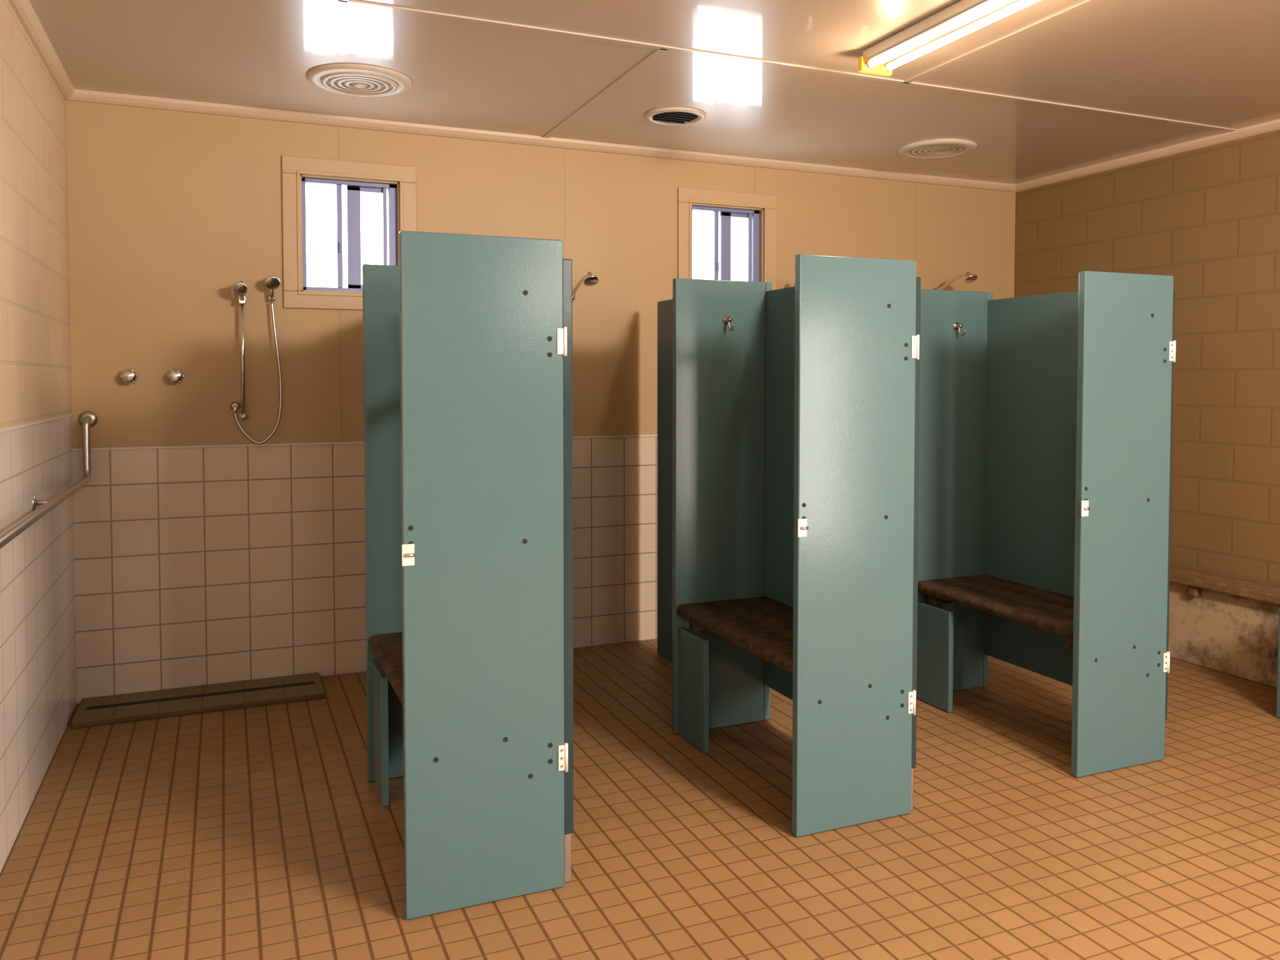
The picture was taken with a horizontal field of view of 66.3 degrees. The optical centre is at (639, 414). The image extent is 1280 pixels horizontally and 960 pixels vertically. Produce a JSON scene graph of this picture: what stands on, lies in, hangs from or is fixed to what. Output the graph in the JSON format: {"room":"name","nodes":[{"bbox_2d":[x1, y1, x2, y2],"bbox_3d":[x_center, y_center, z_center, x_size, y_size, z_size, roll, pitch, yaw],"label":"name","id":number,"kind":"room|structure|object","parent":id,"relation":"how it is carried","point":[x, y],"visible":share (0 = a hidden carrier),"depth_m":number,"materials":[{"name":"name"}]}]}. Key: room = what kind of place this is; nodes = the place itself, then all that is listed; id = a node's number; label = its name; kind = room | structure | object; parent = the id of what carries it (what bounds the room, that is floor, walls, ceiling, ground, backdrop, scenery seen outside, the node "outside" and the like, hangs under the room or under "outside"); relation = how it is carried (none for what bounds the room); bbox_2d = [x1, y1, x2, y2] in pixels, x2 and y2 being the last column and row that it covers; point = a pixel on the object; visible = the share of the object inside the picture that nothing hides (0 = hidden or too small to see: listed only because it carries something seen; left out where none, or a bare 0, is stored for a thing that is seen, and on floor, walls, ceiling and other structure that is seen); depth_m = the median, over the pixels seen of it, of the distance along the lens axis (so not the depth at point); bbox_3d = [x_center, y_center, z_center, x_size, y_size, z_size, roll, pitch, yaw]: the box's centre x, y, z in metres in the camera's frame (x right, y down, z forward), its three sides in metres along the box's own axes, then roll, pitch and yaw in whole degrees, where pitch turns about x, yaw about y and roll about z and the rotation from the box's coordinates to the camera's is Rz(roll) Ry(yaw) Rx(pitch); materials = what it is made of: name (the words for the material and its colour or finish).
{"room":"communal shower room","nodes":[
{"label":"communal shower room","id":0,"kind":"room"},
{"bbox_2d":[0,0,76,873],"bbox_3d":[-1.081,0.070,0.728,0.120,2.833,8.200,-1,2,-23],"label":"wall","id":1,"kind":"structure","parent":0,"point":[38,680],"depth_m":3.59,"materials":[{"name":"tile"}]},
{"bbox_2d":[0,410,97,548],"bbox_3d":[-2.167,0.193,3.567,0.099,0.349,2.143,-1,2,-22],"label":"grab rail","id":2,"kind":"object","parent":1,"relation":"attached to","point":[87,419],"visible":1,"depth_m":3.77,"materials":[{"name":"metal"}]},
{"bbox_2d":[65,100,1015,704],"bbox_3d":[-0.058,-0.103,5.678,5.870,2.833,0.120,-1,2,-23],"label":"wall","id":3,"kind":"structure","parent":0,"point":[194,566],"depth_m":4.89,"materials":[{"name":"paint"}]},
{"bbox_2d":[120,368,138,383],"bbox_3d":[-2.388,-0.178,4.584,0.077,0.069,0.073,-1,2,-23],"label":"tap","id":4,"kind":"object","parent":3,"relation":"attached to","point":[129,375],"visible":1,"depth_m":4.55,"materials":[{"name":"silver metal"}]},
{"bbox_2d":[166,369,184,383],"bbox_3d":[-2.206,-0.181,4.661,0.077,0.069,0.073,-1,2,-23],"label":"tap","id":5,"kind":"object","parent":3,"relation":"attached to","point":[175,376],"visible":1,"depth_m":4.63,"materials":[{"name":"silver metal"}]},
{"bbox_2d":[230,280,248,420],"bbox_3d":[-1.932,-0.303,4.719,0.085,0.673,0.172,-1,2,-23],"label":"shower rail","id":6,"kind":"object","parent":3,"relation":"attached to","point":[240,288],"visible":1,"depth_m":4.75,"materials":[{"name":"silver metal"}]},
{"bbox_2d":[233,276,282,444],"bbox_3d":[-1.864,-0.264,4.779,0.222,0.824,0.118,-1,2,-23],"label":"shower hose","id":7,"kind":"object","parent":3,"relation":"attached to","point":[272,283],"visible":1,"depth_m":4.80,"materials":[{"name":"silver metal"}]},
{"bbox_2d":[0,413,657,450],"bbox_3d":[1.565,0.176,1.855,5.630,0.170,8.200,-1,2,-23],"label":"tile trim","id":8,"kind":"structure","parent":3,"relation":"attached to","point":[35,423],"depth_m":4.75,"materials":[{"name":"white paint"}]},
{"bbox_2d":[281,155,416,309],"bbox_3d":[-1.484,-0.909,5.022,0.656,0.750,0.122,-1,2,-23],"label":"window","id":9,"kind":"structure","parent":3,"relation":"in","point":[401,195],"depth_m":4.98,"materials":[{"name":"paint"}]},
{"bbox_2d":[572,271,599,301],"bbox_3d":[-0.316,-0.686,5.278,0.084,0.136,0.380,-1,2,-23],"label":"shower","id":10,"kind":"object","parent":3,"relation":"attached to","point":[589,279],"visible":0.82,"depth_m":5.15,"materials":[{"name":"silver metal"}]},
{"bbox_2d":[677,186,776,289],"bbox_3d":[0.504,-0.943,5.864,0.656,0.760,0.122,-1,2,-23],"label":"window","id":11,"kind":"structure","parent":3,"relation":"in","point":[762,226],"depth_m":5.88,"materials":[{"name":"paint"}]},
{"bbox_2d":[931,271,977,289],"bbox_3d":[2.004,-0.830,6.258,0.084,0.136,0.380,-1,2,-23],"label":"shower","id":12,"kind":"object","parent":3,"relation":"attached to","point":[970,278],"visible":0.78,"depth_m":6.14,"materials":[{"name":"silver metal"}]},
{"bbox_2d":[0,638,1279,959],"bbox_3d":[1.566,1.497,1.901,5.870,0.100,8.440,-1,2,-23],"label":"floor","id":13,"kind":"structure","parent":0,"point":[261,832],"depth_m":3.16,"materials":[{"name":"tile"}]},
{"bbox_2d":[71,672,324,728],"bbox_3d":[-2.052,1.337,4.620,1.055,0.030,0.357,-1,2,-23],"label":"floor drain","id":14,"kind":"object","parent":13,"relation":"on","point":[99,710],"visible":1,"depth_m":4.56,"materials":[{"name":"metal"}]},
{"bbox_2d":[362,230,573,919],"bbox_3d":[-0.846,0.410,3.798,0.506,1.940,2.197,-1,2,-23],"label":"shower stall","id":15,"kind":"object","parent":13,"relation":"on","point":[467,340],"visible":1,"depth_m":2.81,"materials":[{"name":"teal paint"}]},
{"bbox_2d":[657,253,920,836],"bbox_3d":[0.323,0.392,4.293,0.506,1.940,2.197,-1,2,-23],"label":"shower stall","id":16,"kind":"object","parent":13,"relation":"on","point":[788,418],"visible":1,"depth_m":3.37,"materials":[{"name":"teal paint"}]},
{"bbox_2d":[916,270,1176,777],"bbox_3d":[1.464,0.376,4.777,0.506,1.940,2.197,-1,2,-23],"label":"shower stall","id":17,"kind":"object","parent":13,"relation":"on","point":[1045,420],"visible":0.94,"depth_m":4.34,"materials":[{"name":"teal paint"}]},
{"bbox_2d":[1168,561,1279,718],"bbox_3d":[2.881,1.082,5.141,0.661,0.498,1.440,-1,2,-23],"label":"bench","id":18,"kind":"object","parent":13,"relation":"on","point":[1226,622],"visible":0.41,"depth_m":5.05,"materials":[{"name":"paint"}]},
{"bbox_2d":[28,0,1279,184],"bbox_3d":[1.566,-1.432,1.799,5.870,0.106,8.440,-1,2,-23],"label":"ceiling","id":19,"kind":"structure","parent":0,"point":[1045,88],"depth_m":4.17,"materials":[{"name":"paint"}]},
{"bbox_2d":[305,63,412,96],"bbox_3d":[-1.234,-1.458,4.316,0.450,0.028,0.450,-1,2,-23],"label":"ceiling vent","id":20,"kind":"object","parent":19,"relation":"in","point":[350,79],"visible":1,"depth_m":4.25,"materials":[{"name":"plastic"}]},
{"bbox_2d":[644,106,706,125],"bbox_3d":[0.176,-1.486,4.897,0.309,0.014,0.309,-1,2,-23],"label":"ceiling vent","id":21,"kind":"object","parent":19,"relation":"in","point":[670,115],"visible":1,"depth_m":4.88,"materials":[{"name":"plastic"}]},
{"bbox_2d":[898,138,977,158],"bbox_3d":[1.694,-1.507,5.583,0.430,0.020,0.430,-1,2,-23],"label":"ceiling vent","id":22,"kind":"object","parent":19,"relation":"in","point":[940,148],"visible":1,"depth_m":5.53,"materials":[{"name":"plastic"}]},
{"bbox_2d":[858,0,1040,76],"bbox_3d":[1.185,-1.395,3.378,0.150,0.088,1.254,-1,2,-23],"label":"fluorescent ceiling light","id":23,"kind":"object","parent":19,"relation":"attached to","point":[877,59],"visible":1,"depth_m":3.58,"materials":[{"name":"metal"}]},
{"bbox_2d":[1014,130,1279,582],"bbox_3d":[4.213,-0.008,2.972,0.120,2.833,8.200,-1,2,-23],"label":"wall","id":24,"kind":"structure","parent":0,"point":[1207,219],"depth_m":5.39,"materials":[{"name":"beige brick"}]},
{"bbox_2d":[7,0,1279,192],"bbox_3d":[1.566,-1.362,1.802,5.630,0.045,8.200,-1,2,-23],"label":"crown molding","id":25,"kind":"structure","parent":24,"relation":"attached to","point":[23,9],"depth_m":5.21,"materials":[{"name":"paint"}]},
{"label":"outside","id":26,"kind":"structure","parent":0,"visible":0},
{"bbox_2d":[305,183,748,288],"bbox_3d":[-0.636,-0.946,5.947,4.400,1.700,0.280,-1,2,-23],"label":"sky","id":27,"kind":"structure","parent":26,"point":[320,200],"depth_m":5.60,"materials":[{"name":"white"}]}
]}

